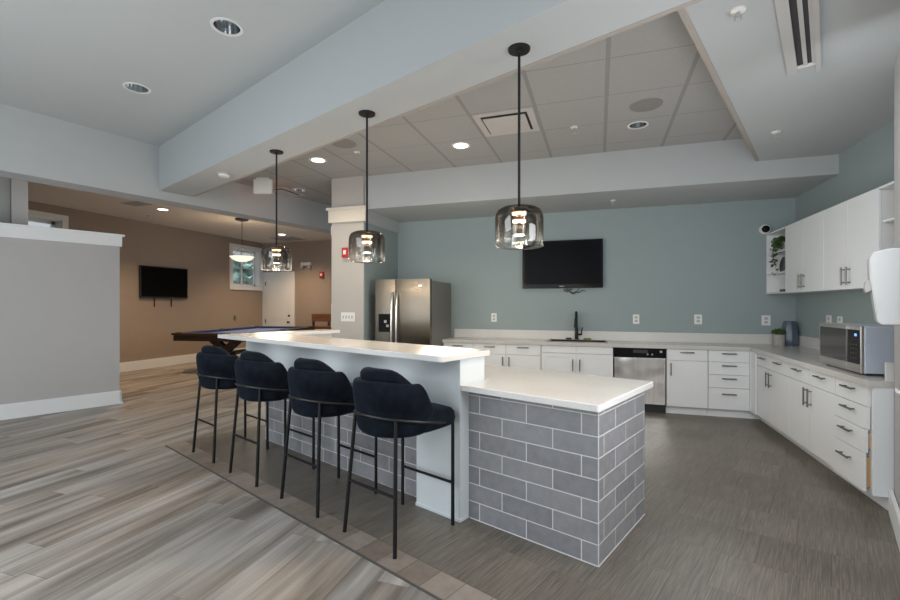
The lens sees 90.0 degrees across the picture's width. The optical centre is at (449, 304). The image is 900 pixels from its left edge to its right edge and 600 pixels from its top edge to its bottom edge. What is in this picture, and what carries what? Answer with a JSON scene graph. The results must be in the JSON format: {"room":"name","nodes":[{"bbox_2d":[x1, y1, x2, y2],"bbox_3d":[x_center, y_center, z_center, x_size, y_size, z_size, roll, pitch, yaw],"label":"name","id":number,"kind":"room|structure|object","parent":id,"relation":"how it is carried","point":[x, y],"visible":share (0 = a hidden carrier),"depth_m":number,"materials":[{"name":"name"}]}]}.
{"room":"common room","nodes":[
{"label":"common room","id":0,"kind":"room"},
{"bbox_2d":[0,177,9,222],"bbox_3d":[-7.161,-0.210,4.598,0.120,3.320,3.820,0,0,40],"label":"wall","id":1,"kind":"structure","parent":0,"point":[4,182],"depth_m":5.98,"materials":[{"name":"paint"}]},
{"bbox_2d":[10,178,27,224],"bbox_3d":[-5.846,-0.210,6.099,0.240,3.320,0.160,0,0,40],"label":"wall","id":2,"kind":"structure","parent":0,"point":[18,189],"depth_m":6.02,"materials":[{"name":"beige paint"}]},
{"bbox_2d":[0,237,119,404],"bbox_3d":[-6.815,0.290,4.380,0.170,2.320,5.930,0,0,40],"label":"wall","id":3,"kind":"structure","parent":0,"point":[60,301],"depth_m":6.06,"materials":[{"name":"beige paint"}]},
{"bbox_2d":[0,390,122,420],"bbox_3d":[-6.801,1.353,4.391,0.227,0.195,5.965,0,0,40],"label":"baseboard","id":4,"kind":"structure","parent":3,"relation":"attached to","point":[70,403],"depth_m":6.05,"materials":[{"name":"white paint"}]},
{"bbox_2d":[0,222,124,246],"bbox_3d":[-6.807,-0.938,4.409,0.285,0.175,5.985,0,0,40],"label":"trim","id":5,"kind":"structure","parent":3,"relation":"on","point":[9,230],"depth_m":6.05,"materials":[{"name":"white paint"}]},
{"bbox_2d":[28,201,262,362],"bbox_3d":[-8.000,-0.250,7.048,0.220,3.400,14.350,0,0,18],"label":"wall","id":6,"kind":"structure","parent":0,"point":[146,329],"depth_m":10.73,"materials":[{"name":"beige paint"}]},
{"bbox_2d":[28,209,68,228],"bbox_3d":[-7.623,-1.060,8.082,0.245,1.280,1.250,0,0,18],"label":"window","id":7,"kind":"structure","parent":6,"relation":"in","point":[55,220],"depth_m":8.42,"materials":[{"name":"white paint"}]},
{"bbox_2d":[139,265,187,306],"bbox_3d":[-6.690,-0.413,10.545,0.060,0.930,1.212,0,0,18],"label":"television","id":8,"kind":"object","parent":6,"relation":"attached to","point":[154,281],"visible":1,"depth_m":10.47,"materials":[{"name":"black plastic"}]},
{"bbox_2d":[120,348,245,372],"bbox_3d":[-7.909,1.345,6.939,0.022,0.210,14.200,0,0,18],"label":"baseboard","id":9,"kind":"structure","parent":6,"relation":"attached to","point":[182,359],"depth_m":10.39,"materials":[{"name":"white paint"}]},
{"bbox_2d":[229,243,262,290],"bbox_3d":[-5.972,-1.060,13.066,0.245,1.280,1.270,0,0,18],"label":"window","id":10,"kind":"structure","parent":6,"relation":"in","point":[257,285],"depth_m":13.21,"materials":[{"name":"white paint"}]},
{"bbox_2d":[0,103,331,233],"bbox_3d":[-4.340,-1.860,5.949,0.340,0.820,14.400,0,0,33],"label":"ceiling beam","id":11,"kind":"structure","parent":0,"point":[34,147],"depth_m":5.68,"materials":[{"name":"paint"}]},
{"bbox_2d":[28,181,331,242],"bbox_3d":[-5.071,-1.910,5.999,6.800,0.100,14.600,0,0,18],"label":"ceiling","id":12,"kind":"structure","parent":0,"point":[188,219],"depth_m":9.39,"materials":[{"name":"paint"}]},
{"bbox_2d":[121,201,151,205],"bbox_3d":[-5.777,-1.855,8.287,0.440,0.010,0.280,0,0,18],"label":"ceiling vent","id":13,"kind":"object","parent":12,"relation":"in","point":[134,203],"visible":1,"depth_m":8.26,"materials":[{"name":"white metal"}]},
{"bbox_2d":[156,208,169,210],"bbox_3d":[-5.613,-1.857,8.801,0.230,0.006,0.230,0,0,18],"label":"recessed light","id":14,"kind":"object","parent":12,"relation":"in","point":[160,209],"visible":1,"depth_m":8.79,"materials":[{"name":"white plastic"}]},
{"bbox_2d":[229,218,253,261],"bbox_3d":[-4.520,-1.393,9.778,0.500,0.935,0.500,0,0,18],"label":"pendant","id":15,"kind":"object","parent":12,"relation":"hanging from","point":[240,258],"visible":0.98,"depth_m":9.66,"materials":[{"name":"beige glass"}]},
{"bbox_2d":[270,237,305,240],"bbox_3d":[-4.587,-1.855,12.707,0.800,0.010,0.600,0,0,18],"label":"ceiling vent","id":16,"kind":"object","parent":12,"relation":"in","point":[278,238],"visible":0.96,"depth_m":12.65,"materials":[{"name":"white metal"}]},
{"bbox_2d":[0,0,384,145],"bbox_3d":[-3.936,-2.170,1.642,11.882,0.001,9.112,0,0,18],"label":"ceiling","id":17,"kind":"structure","parent":0,"point":[66,60],"depth_m":3.86,"materials":[{"name":"paint"}]},
{"bbox_2d":[122,82,150,93],"bbox_3d":[-3.135,-2.255,4.508,0.239,0.181,0.239,0,0,18],"label":"recessed can","id":18,"kind":"object","parent":17,"relation":"attached to","point":[130,86],"visible":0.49,"depth_m":4.57,"materials":[{"name":"white plastic"}]},
{"bbox_2d":[210,17,243,36],"bbox_3d":[-1.743,-2.255,3.518,0.239,0.181,0.239,0,0,18],"label":"recessed can","id":19,"kind":"object","parent":17,"relation":"attached to","point":[225,25],"visible":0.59,"depth_m":3.58,"materials":[{"name":"white plastic"}]},
{"bbox_2d":[0,356,436,599],"bbox_3d":[-2.694,1.512,2.999,21.000,0.116,22.000,0,0,18],"label":"floor","id":20,"kind":"structure","parent":0,"point":[95,504],"depth_m":3.03,"materials":[{"name":"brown wood"}]},
{"bbox_2d":[171,326,314,357],"bbox_3d":[-4.711,1.043,10.721,1.720,0.926,3.050,0,0,9],"label":"pool table","id":21,"kind":"object","parent":20,"relation":"on","point":[211,336],"visible":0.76,"depth_m":9.73,"materials":[{"name":"brown wood"}]},
{"bbox_2d":[312,314,330,329],"bbox_3d":[-3.393,0.855,12.338,1.100,1.190,0.330,0,0,18],"label":"wooden bench","id":22,"kind":"object","parent":20,"relation":"on","point":[315,317],"visible":0.42,"depth_m":12.48,"materials":[{"name":"brown wood"}]},
{"bbox_2d":[263,240,331,329],"bbox_3d":[-2.649,-0.250,12.755,6.350,3.400,0.150,0,0,18],"label":"wall","id":23,"kind":"structure","parent":0,"point":[313,294],"depth_m":13.15,"materials":[{"name":"beige paint"}]},
{"bbox_2d":[262,272,294,325],"bbox_3d":[-5.153,0.237,13.439,1.155,2.425,0.125,0,0,18],"label":"door","id":24,"kind":"structure","parent":23,"relation":"in","point":[278,293],"depth_m":13.47,"materials":[{"name":"white paint"}]},
{"bbox_2d":[300,262,311,267],"bbox_3d":[-4.204,-1.146,13.132,0.340,0.178,0.113,0,0,18],"label":"emergency light","id":25,"kind":"object","parent":23,"relation":"attached to","point":[308,264],"visible":1,"depth_m":13.11,"materials":[{"name":"white plastic"}]},
{"bbox_2d":[319,272,323,277],"bbox_3d":[-3.704,-0.860,12.988,0.126,0.172,0.071,0,0,18],"label":"fire alarm","id":26,"kind":"object","parent":23,"relation":"attached to","point":[321,274],"visible":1,"depth_m":12.96,"materials":[{"name":"red plastic"}]},
{"bbox_2d":[332,176,397,340],"bbox_3d":[-1.342,-0.260,7.460,0.560,3.420,1.340,0,0,18],"label":"wall","id":27,"kind":"structure","parent":0,"point":[347,276],"depth_m":6.85,"materials":[{"name":"paint"}]},
{"bbox_2d":[342,247,348,257],"bbox_3d":[-1.582,-0.785,6.801,0.110,0.150,0.062,0,0,18],"label":"fire alarm","id":28,"kind":"object","parent":27,"relation":"attached to","point":[345,251],"visible":0.93,"depth_m":6.78,"materials":[{"name":"red plastic"}]},
{"bbox_2d":[326,205,368,223],"bbox_3d":[-1.379,-1.363,7.365,0.680,0.225,1.245,0,0,18],"label":"trim","id":29,"kind":"structure","parent":27,"relation":"attached to","point":[349,213],"depth_m":6.79,"materials":[{"name":"beige paint"}]},
{"bbox_2d":[341,312,354,321],"bbox_3d":[-1.541,0.188,6.814,0.224,0.138,0.013,0,0,18],"label":"light switch","id":30,"kind":"object","parent":27,"relation":"attached to","point":[345,316],"visible":1,"depth_m":6.80,"materials":[{"name":"white plastic"}]},
{"bbox_2d":[368,210,398,233],"bbox_3d":[-1.086,-1.337,7.317,0.027,0.195,1.150,0,0,18],"label":"trim","id":31,"kind":"structure","parent":27,"relation":"attached to","point":[378,220],"depth_m":7.26,"materials":[{"name":"paint"}]},
{"bbox_2d":[159,0,690,196],"bbox_3d":[-0.898,-1.917,3.864,8.150,0.705,0.442,0,0,40],"label":"ceiling beam","id":32,"kind":"structure","parent":0,"point":[398,57],"depth_m":3.33,"materials":[{"name":"paint"}]},
{"bbox_2d":[217,172,230,177],"bbox_3d":[-2.708,-1.548,5.392,0.150,0.034,0.150,0,0,40],"label":"smoke detector","id":33,"kind":"object","parent":32,"relation":"attached to","point":[220,174],"visible":1,"depth_m":5.35,"materials":[{"name":"white plastic"}]},
{"bbox_2d":[261,149,291,270],"bbox_3d":[-1.774,-0.956,4.602,0.298,1.218,0.298,0,0,18],"label":"pendant lamp","id":34,"kind":"object","parent":32,"relation":"hanging from","point":[271,252],"visible":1,"depth_m":4.56,"materials":[{"name":"clear glass"}]},
{"bbox_2d":[349,110,384,262],"bbox_3d":[-0.679,-0.956,3.681,0.298,1.218,0.298,0,0,18],"label":"pendant lamp","id":35,"kind":"object","parent":32,"relation":"hanging from","point":[366,239],"visible":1,"depth_m":3.67,"materials":[{"name":"clear glass"}]},
{"bbox_2d":[194,0,703,195],"bbox_3d":[-0.668,-1.578,3.945,7.900,0.034,0.034,0,0,40],"label":"trim","id":36,"kind":"structure","parent":32,"relation":"attached to","point":[691,2],"depth_m":3.08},
{"bbox_2d":[495,42,543,249],"bbox_3d":[0.423,-0.956,2.754,0.298,1.218,0.298,0,0,18],"label":"pendant lamp","id":37,"kind":"object","parent":32,"relation":"hanging from","point":[519,217],"visible":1,"depth_m":2.75,"materials":[{"name":"clear glass"}]},
{"bbox_2d":[234,11,742,205],"bbox_3d":[0.258,-1.930,6.821,9.000,0.001,9.488,0,0,18],"label":"ceiling","id":38,"kind":"structure","parent":0,"point":[593,87],"depth_m":4.62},
{"bbox_2d":[253,177,272,193],"bbox_3d":[-2.846,-1.810,6.865,0.280,0.240,0.064,0,0,0],"label":"exit sign","id":39,"kind":"object","parent":38,"relation":"hanging from","point":[261,185],"visible":1,"depth_m":6.83,"materials":[{"name":"white plastic"}]},
{"bbox_2d":[273,187,305,196],"bbox_3d":[-2.930,-1.917,7.755,0.610,0.026,0.610,0,0,18],"label":"air diffuser","id":40,"kind":"object","parent":38,"relation":"attached to","point":[283,191],"visible":0.52,"depth_m":7.67,"materials":[{"name":"metal"}]},
{"bbox_2d":[292,188,305,191],"bbox_3d":[-2.543,-2.014,7.579,0.215,0.181,0.215,0,0,18],"label":"recessed can","id":41,"kind":"object","parent":38,"relation":"attached to","point":[295,189],"visible":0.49,"depth_m":7.65,"materials":[{"name":"white plastic"}]},
{"bbox_2d":[309,157,326,162],"bbox_3d":[-1.762,-1.927,6.007,0.230,0.006,0.230,0,0,18],"label":"recessed light","id":42,"kind":"object","parent":38,"relation":"attached to","point":[313,159],"visible":1,"depth_m":6.01,"materials":[{"name":"white plastic"}]},
{"bbox_2d":[332,139,355,147],"bbox_3d":[-1.274,-1.927,5.394,0.300,0.007,0.300,0,0,18],"label":"ceiling speaker","id":43,"kind":"object","parent":38,"relation":"attached to","point":[344,143],"visible":0.77,"depth_m":5.41},
{"bbox_2d":[452,142,469,148],"bbox_3d":[0.133,-1.927,5.459,0.230,0.006,0.230,0,0,18],"label":"recessed light","id":44,"kind":"object","parent":38,"relation":"attached to","point":[459,145],"visible":1,"depth_m":5.45,"materials":[{"name":"white plastic"}]},
{"bbox_2d":[472,107,539,136],"bbox_3d":[0.611,-1.917,4.786,0.610,0.026,0.610,0,0,18],"label":"air diffuser","id":45,"kind":"object","parent":38,"relation":"attached to","point":[503,122],"visible":0.94,"depth_m":4.71,"materials":[{"name":"metal"}]},
{"bbox_2d":[570,126,577,133],"bbox_3d":[1.348,-1.897,4.890,0.080,0.067,0.080,0,0,18],"label":"sprinkler head","id":46,"kind":"object","parent":38,"relation":"attached to","point":[571,127],"visible":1,"depth_m":4.88},
{"bbox_2d":[627,121,648,128],"bbox_3d":[2.020,-2.014,4.836,0.215,0.181,0.215,0,0,18],"label":"recessed can","id":47,"kind":"object","parent":38,"relation":"attached to","point":[635,125],"visible":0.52,"depth_m":4.90,"materials":[{"name":"white plastic"}]},
{"bbox_2d":[629,98,662,111],"bbox_3d":[1.895,-1.927,4.351,0.300,0.007,0.300,0,0,18],"label":"ceiling speaker","id":48,"kind":"object","parent":38,"relation":"attached to","point":[648,104],"visible":1,"depth_m":4.33},
{"bbox_2d":[632,100,659,110],"bbox_3d":[1.895,-1.924,4.351,0.252,0.002,0.252,0,0,18],"label":"speaker grille","id":49,"kind":"object","parent":48,"relation":"attached to","point":[640,105],"depth_m":4.35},
{"bbox_2d":[167,405,899,599],"bbox_3d":[0.841,1.500,4.180,7.431,0.100,6.035,0,0,18],"label":"floor tile","id":50,"kind":"structure","parent":0,"point":[735,509],"depth_m":2.89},
{"bbox_2d":[192,345,268,462],"bbox_3d":[-2.176,0.920,4.468,0.598,1.063,0.611,0,0,40],"label":"bar stool","id":51,"kind":"object","parent":50,"relation":"on","point":[215,365],"visible":0.84,"depth_m":4.21,"materials":[{"name":"blue fabric"}]},
{"bbox_2d":[201,345,230,354],"bbox_3d":[-2.273,0.467,4.353,0.433,0.157,0.220,0,0,40],"label":"cushion","id":52,"kind":"object","parent":51,"relation":"on","point":[206,349],"depth_m":4.23,"materials":[{"name":"blue fabric"}]},
{"bbox_2d":[229,350,314,486],"bbox_3d":[-1.551,0.920,3.932,0.598,1.063,0.611,0,0,40],"label":"bar stool","id":53,"kind":"object","parent":50,"relation":"on","point":[259,379],"visible":0.95,"depth_m":3.68,"materials":[{"name":"blue fabric"}]},
{"bbox_2d":[240,350,273,361],"bbox_3d":[-1.648,0.467,3.817,0.433,0.157,0.220,0,0,40],"label":"cushion","id":54,"kind":"object","parent":53,"relation":"on","point":[246,356],"depth_m":3.70,"materials":[{"name":"blue fabric"}]},
{"bbox_2d":[165,445,442,599],"bbox_3d":[-0.801,1.454,2.846,5.550,0.012,0.012,0,0,40],"label":"trim","id":55,"kind":"structure","parent":50,"relation":"on","point":[240,487],"depth_m":2.81,"materials":[{"name":"metal"}]},
{"bbox_2d":[280,357,377,517],"bbox_3d":[-0.915,0.920,3.416,0.598,1.063,0.611,0,0,40],"label":"bar stool","id":56,"kind":"object","parent":50,"relation":"on","point":[316,390],"visible":0.94,"depth_m":3.17,"materials":[{"name":"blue fabric"}]},
{"bbox_2d":[294,357,335,371],"bbox_3d":[-1.012,0.467,3.300,0.433,0.157,0.220,0,0,40],"label":"cushion","id":57,"kind":"object","parent":56,"relation":"on","point":[301,364],"depth_m":3.18,"materials":[{"name":"blue fabric"}]},
{"bbox_2d":[343,367,454,558],"bbox_3d":[-0.328,0.920,2.922,0.598,1.063,0.611,0,0,40],"label":"bar stool","id":58,"kind":"object","parent":50,"relation":"on","point":[387,405],"visible":1,"depth_m":2.68,"materials":[{"name":"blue fabric"}]},
{"bbox_2d":[360,367,411,383],"bbox_3d":[-0.425,0.467,2.806,0.433,0.157,0.220,0,0,40],"label":"cushion","id":59,"kind":"object","parent":58,"relation":"on","point":[373,375],"depth_m":2.69,"materials":[{"name":"blue fabric"}]},
{"bbox_2d":[375,279,450,345],"bbox_3d":[-0.559,0.539,6.994,0.870,1.822,1.053,0,0,18],"label":"refrigerator","id":60,"kind":"object","parent":50,"relation":"on","point":[410,311],"visible":0.65,"depth_m":6.57,"materials":[{"name":"metal"}]},
{"bbox_2d":[246,334,644,566],"bbox_3d":[-0.397,0.907,4.076,3.916,1.085,1.073,0,0,40],"label":"kitchen island","id":61,"kind":"object","parent":50,"relation":"on","point":[570,482],"visible":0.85,"depth_m":2.93,"materials":[{"name":"grey tile"}]},
{"bbox_2d":[218,329,489,361],"bbox_3d":[-0.848,0.344,4.385,3.238,0.040,1.380,0,0,40],"label":"island countertop","id":62,"kind":"structure","parent":61,"relation":"on","point":[298,338],"depth_m":3.56,"materials":[{"name":"white stone"}]},
{"bbox_2d":[461,364,652,411],"bbox_3d":[-0.310,0.554,3.942,3.690,0.040,0.966,0,0,40],"label":"island countertop","id":63,"kind":"structure","parent":61,"relation":"on","point":[592,393],"depth_m":2.93,"materials":[{"name":"white stone"}]},
{"bbox_2d":[443,343,473,348],"bbox_3d":[0.216,1.017,7.145,0.488,0.866,0.650,0,0,18],"label":"base cabinet","id":64,"kind":"object","parent":50,"relation":"on","point":[459,345],"visible":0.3,"depth_m":6.85,"materials":[{"name":"white paint"}]},
{"bbox_2d":[474,343,540,369],"bbox_3d":[0.925,1.017,6.910,0.996,0.866,0.650,0,0,18],"label":"base cabinet","id":65,"kind":"object","parent":50,"relation":"on","point":[511,355],"visible":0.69,"depth_m":6.61,"materials":[{"name":"white paint"}]},
{"bbox_2d":[541,345,612,376],"bbox_3d":[1.865,1.017,6.598,0.974,0.866,0.650,0,0,18],"label":"base cabinet","id":66,"kind":"object","parent":50,"relation":"on","point":[597,361],"visible":0.54,"depth_m":6.32,"materials":[{"name":"white paint"}]},
{"bbox_2d":[442,329,893,388],"bbox_3d":[1.845,0.494,5.241,4.791,0.178,3.247,0,0,18],"label":"countertop","id":67,"kind":"structure","parent":66,"relation":"on","point":[805,354],"depth_m":6.19,"materials":[{"name":"white stone"}]},
{"bbox_2d":[548,339,607,342],"bbox_3d":[1.872,0.555,6.606,0.832,0.054,0.432,0,0,18],"label":"sink","id":68,"kind":"object","parent":67,"relation":"in","point":[550,340],"visible":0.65,"depth_m":6.74,"materials":[{"name":"silver metal"}]},
{"bbox_2d":[551,339,604,341],"bbox_3d":[1.872,0.558,6.606,0.792,0.047,0.392,0,0,18],"label":"basin","id":69,"kind":"object","parent":68,"relation":"in","point":[552,340],"depth_m":6.77,"materials":[{"name":"metal"}]},
{"bbox_2d":[574,311,582,338],"bbox_3d":[1.928,0.317,6.760,0.127,0.437,0.241,0,0,18],"label":"kitchen faucet","id":70,"kind":"object","parent":67,"relation":"on","point":[576,312],"visible":0.99,"depth_m":6.78,"materials":[{"name":"black metal"}]},
{"bbox_2d":[771,328,787,345],"bbox_3d":[4.288,0.418,5.859,0.167,0.233,0.192,0,0,18],"label":"potted plant","id":71,"kind":"object","parent":67,"relation":"on","point":[778,339],"visible":1,"depth_m":5.83,"materials":[{"name":"green plant"}]},
{"bbox_2d":[781,321,798,345],"bbox_3d":[4.481,0.376,5.942,0.210,0.318,0.210,0,0,41],"label":"vase","id":72,"kind":"object","parent":67,"relation":"on","point":[792,337],"visible":0.85,"depth_m":5.87,"materials":[{"name":"blue ceramic"}]},
{"bbox_2d":[819,323,893,375],"bbox_3d":[3.404,0.349,3.640,0.448,0.372,0.710,0,0,19],"label":"microwave oven","id":73,"kind":"object","parent":67,"relation":"on","point":[865,348],"visible":0.95,"depth_m":3.43,"materials":[{"name":"metal"}]},
{"bbox_2d":[613,347,665,412],"bbox_3d":[2.639,1.019,6.322,0.650,0.862,0.604,0,0,18],"label":"dishwasher","id":74,"kind":"object","parent":50,"relation":"on","point":[645,364],"visible":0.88,"depth_m":6.03,"materials":[{"name":"silver metal"}]},
{"bbox_2d":[665,349,707,415],"bbox_3d":[3.191,1.017,6.159,0.485,0.866,0.650,0,0,18],"label":"base cabinet","id":75,"kind":"object","parent":50,"relation":"on","point":[686,370],"visible":0.99,"depth_m":5.90,"materials":[{"name":"white paint"}]},
{"bbox_2d":[707,350,748,417],"bbox_3d":[3.644,1.017,6.009,0.461,0.866,0.650,0,0,18],"label":"base cabinet","id":76,"kind":"object","parent":50,"relation":"on","point":[728,371],"visible":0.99,"depth_m":5.75,"materials":[{"name":"white paint"}]},
{"bbox_2d":[748,351,766,423],"bbox_3d":[3.829,1.017,5.601,0.148,0.866,0.269,0,0,18],"label":"cabinet filler","id":77,"kind":"object","parent":50,"relation":"on","point":[752,413],"visible":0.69,"depth_m":5.60,"materials":[{"name":"white paint"}]},
{"bbox_2d":[757,353,800,447],"bbox_3d":[3.890,1.017,4.929,0.704,0.866,0.965,0,0,18],"label":"base cabinet","id":78,"kind":"object","parent":50,"relation":"on","point":[772,374],"visible":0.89,"depth_m":4.97,"materials":[{"name":"white paint"}]},
{"bbox_2d":[789,363,850,483],"bbox_3d":[3.589,1.017,4.021,0.704,0.866,0.941,0,0,18],"label":"base cabinet","id":79,"kind":"object","parent":50,"relation":"on","point":[812,393],"visible":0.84,"depth_m":4.07,"materials":[{"name":"white paint"}]},
{"bbox_2d":[832,378,893,510],"bbox_3d":[3.344,1.017,3.321,0.730,0.866,0.534,0,0,18],"label":"base cabinet","id":80,"kind":"object","parent":50,"relation":"on","point":[863,425],"visible":0.91,"depth_m":3.25,"materials":[{"name":"white paint"}]},
{"bbox_2d":[398,198,795,404],"bbox_3d":[1.949,-0.050,6.997,6.100,3.000,0.150,0,0,18],"label":"wall","id":81,"kind":"structure","parent":0,"point":[669,265],"depth_m":6.68,"materials":[{"name":"teal paint"}]},
{"bbox_2d":[491,313,496,321],"bbox_3d":[0.715,0.210,7.321,0.088,0.138,0.010,0,0,18],"label":"wall outlet","id":82,"kind":"object","parent":81,"relation":"attached to","point":[493,315],"visible":1,"depth_m":7.32,"materials":[{"name":"white plastic"}]},
{"bbox_2d":[522,239,602,293],"bbox_3d":[1.726,-0.573,6.947,1.205,0.830,0.081,0,0,18],"label":"television","id":83,"kind":"object","parent":81,"relation":"attached to","point":[567,264],"visible":1,"depth_m":6.90,"materials":[{"name":"black plastic"}]},
{"bbox_2d":[633,314,638,323],"bbox_3d":[2.750,0.215,6.648,0.088,0.138,0.010,0,0,18],"label":"wall outlet","id":84,"kind":"object","parent":81,"relation":"attached to","point":[635,316],"visible":1,"depth_m":6.64,"materials":[{"name":"white plastic"}]},
{"bbox_2d":[694,315,701,323],"bbox_3d":[3.524,0.210,6.391,0.100,0.138,0.010,0,0,18],"label":"wall outlet","id":85,"kind":"object","parent":81,"relation":"attached to","point":[697,318],"visible":1,"depth_m":6.39,"materials":[{"name":"white plastic"}]},
{"bbox_2d":[759,224,770,233],"bbox_3d":[4.280,-1.025,6.101,0.136,0.136,0.086,0,0,18],"label":"security camera","id":86,"kind":"object","parent":81,"relation":"attached to","point":[763,229],"visible":1,"depth_m":6.09,"materials":[{"name":"white plastic"}]},
{"bbox_2d":[761,315,770,324],"bbox_3d":[4.306,0.215,6.132,0.105,0.138,0.010,0,0,18],"label":"wall outlet","id":87,"kind":"object","parent":81,"relation":"attached to","point":[765,319],"visible":1,"depth_m":6.13,"materials":[{"name":"white plastic"}]},
{"bbox_2d":[365,138,838,221],"bbox_3d":[1.752,-1.742,6.441,5.965,0.615,1.270,0,0,18],"label":"ceiling beam","id":88,"kind":"structure","parent":0,"point":[724,170],"depth_m":5.89,"materials":[{"name":"paint"}]},
{"bbox_2d":[685,0,899,160],"bbox_3d":[3.176,-1.850,3.333,1.830,0.400,3.950,0,0,40],"label":"ceiling","id":89,"kind":"structure","parent":0,"point":[827,111],"depth_m":3.20,"materials":[{"name":"paint"}]},
{"bbox_2d":[678,8,759,160],"bbox_3d":[2.373,-1.663,3.793,0.037,0.034,3.621,0,0,40],"label":"trim","id":90,"kind":"structure","parent":89,"relation":"attached to","point":[683,13],"depth_m":3.19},
{"bbox_2d":[730,5,746,23],"bbox_3d":[1.613,-1.617,2.521,0.080,0.067,0.080,0,0,18],"label":"sprinkler head","id":91,"kind":"object","parent":89,"relation":"attached to","point":[736,11],"visible":1,"depth_m":2.51},
{"bbox_2d":[771,130,780,139],"bbox_3d":[3.117,-1.617,4.302,0.080,0.067,0.080,0,0,18],"label":"sprinkler head","id":92,"kind":"object","parent":89,"relation":"attached to","point":[777,131],"visible":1,"depth_m":4.29},
{"bbox_2d":[774,0,820,75],"bbox_3d":[1.940,-1.636,2.510,0.184,0.028,1.740,0,0,40],"label":"ceiling vent","id":93,"kind":"object","parent":89,"relation":"in","point":[798,20],"visible":1,"depth_m":2.70,"materials":[{"name":"white plastic"}]},
{"bbox_2d":[796,120,893,337],"bbox_3d":[4.207,-0.300,4.511,0.150,3.500,3.350,0,0,18],"label":"wall","id":94,"kind":"structure","parent":0,"point":[867,165],"depth_m":4.79,"materials":[{"name":"teal paint"}]},
{"bbox_2d":[766,227,804,293],"bbox_3d":[4.361,-0.548,5.760,0.338,0.813,0.651,0,0,18],"label":"open shelf","id":95,"kind":"object","parent":94,"relation":"attached to","point":[774,283],"visible":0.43,"depth_m":6.07,"materials":[{"name":"white paint"}]},
{"bbox_2d":[769,235,784,275],"bbox_3d":[4.288,-0.629,5.800,0.285,0.514,0.380,0,0,18],"label":"ivy","id":96,"kind":"object","parent":95,"relation":"on","point":[777,243],"visible":0.76,"depth_m":5.78,"materials":[{"name":"green plant"}]},
{"bbox_2d":[779,257,784,271],"bbox_3d":[4.317,-0.520,5.828,0.039,0.206,0.208,0,0,19],"label":"plate","id":97,"kind":"object","parent":95,"relation":"on","point":[782,262],"visible":0.69,"depth_m":5.86,"materials":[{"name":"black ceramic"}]},
{"bbox_2d":[785,210,859,292],"bbox_3d":[4.084,-0.548,4.985,0.377,0.813,0.988,0,0,18],"label":"upper cabinet","id":98,"kind":"object","parent":94,"relation":"attached to","point":[804,238],"visible":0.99,"depth_m":4.96,"materials":[{"name":"white paint"}]},
{"bbox_2d":[826,315,831,322],"bbox_3d":[4.334,0.185,5.149,0.010,0.125,0.115,0,0,18],"label":"wall outlet","id":99,"kind":"object","parent":94,"relation":"attached to","point":[828,317],"visible":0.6,"depth_m":5.14,"materials":[{"name":"white plastic"}]},
{"bbox_2d":[837,316,842,322],"bbox_3d":[4.255,0.190,4.911,0.010,0.125,0.100,0,0,18],"label":"wall outlet","id":100,"kind":"object","parent":94,"relation":"attached to","point":[839,318],"visible":0.59,"depth_m":4.90,"materials":[{"name":"white plastic"}]},
{"bbox_2d":[824,187,893,290],"bbox_3d":[3.779,-0.548,4.064,0.377,0.813,0.943,0,0,18],"label":"upper cabinet","id":101,"kind":"object","parent":94,"relation":"attached to","point":[855,228],"visible":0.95,"depth_m":4.01,"materials":[{"name":"white paint"}]},
{"bbox_2d":[879,181,893,221],"bbox_3d":[3.550,-0.548,3.312,0.338,0.813,0.621,0,0,18],"label":"open shelf","id":102,"kind":"object","parent":94,"relation":"attached to","point":[890,185],"visible":0.44,"depth_m":3.58,"materials":[{"name":"white paint"}]},
{"bbox_2d":[894,47,899,508],"bbox_3d":[1.005,-0.350,0.222,0.665,3.600,7.641,0,0,41],"label":"wall","id":103,"kind":"structure","parent":0,"point":[897,62],"depth_m":2.96,"materials":[{"name":"beige paint"}]},
{"bbox_2d":[863,248,899,324],"bbox_3d":[2.704,-0.109,2.822,0.162,0.468,0.200,0,0,40],"label":"dispenser","id":104,"kind":"object","parent":103,"relation":"attached to","point":[883,266],"visible":1,"depth_m":2.74,"materials":[{"name":"plastic"}]},
{"bbox_2d":[889,489,899,550],"bbox_3d":[0.692,1.367,0.315,0.022,0.165,7.373,0,0,40],"label":"baseboard","id":105,"kind":"structure","parent":103,"relation":"attached to","point":[894,511],"depth_m":2.85,"materials":[{"name":"white paint"}]},
{"label":"outside","id":106,"kind":"structure","parent":0,"visible":0},
{"bbox_3d":[-18.811,2.000,22.559,30.100,0.100,49.000,0,0,18],"label":"ground","id":107,"kind":"structure","parent":106,"visible":0},
{"bbox_2d":[233,260,252,284],"bbox_3d":[-7.479,0.067,16.799,3.260,3.765,3.406,0,0,18],"label":"tree","id":108,"kind":"object","parent":107,"relation":"on","point":[247,274],"visible":0.09,"depth_m":16.34,"materials":[{"name":"green plant"}]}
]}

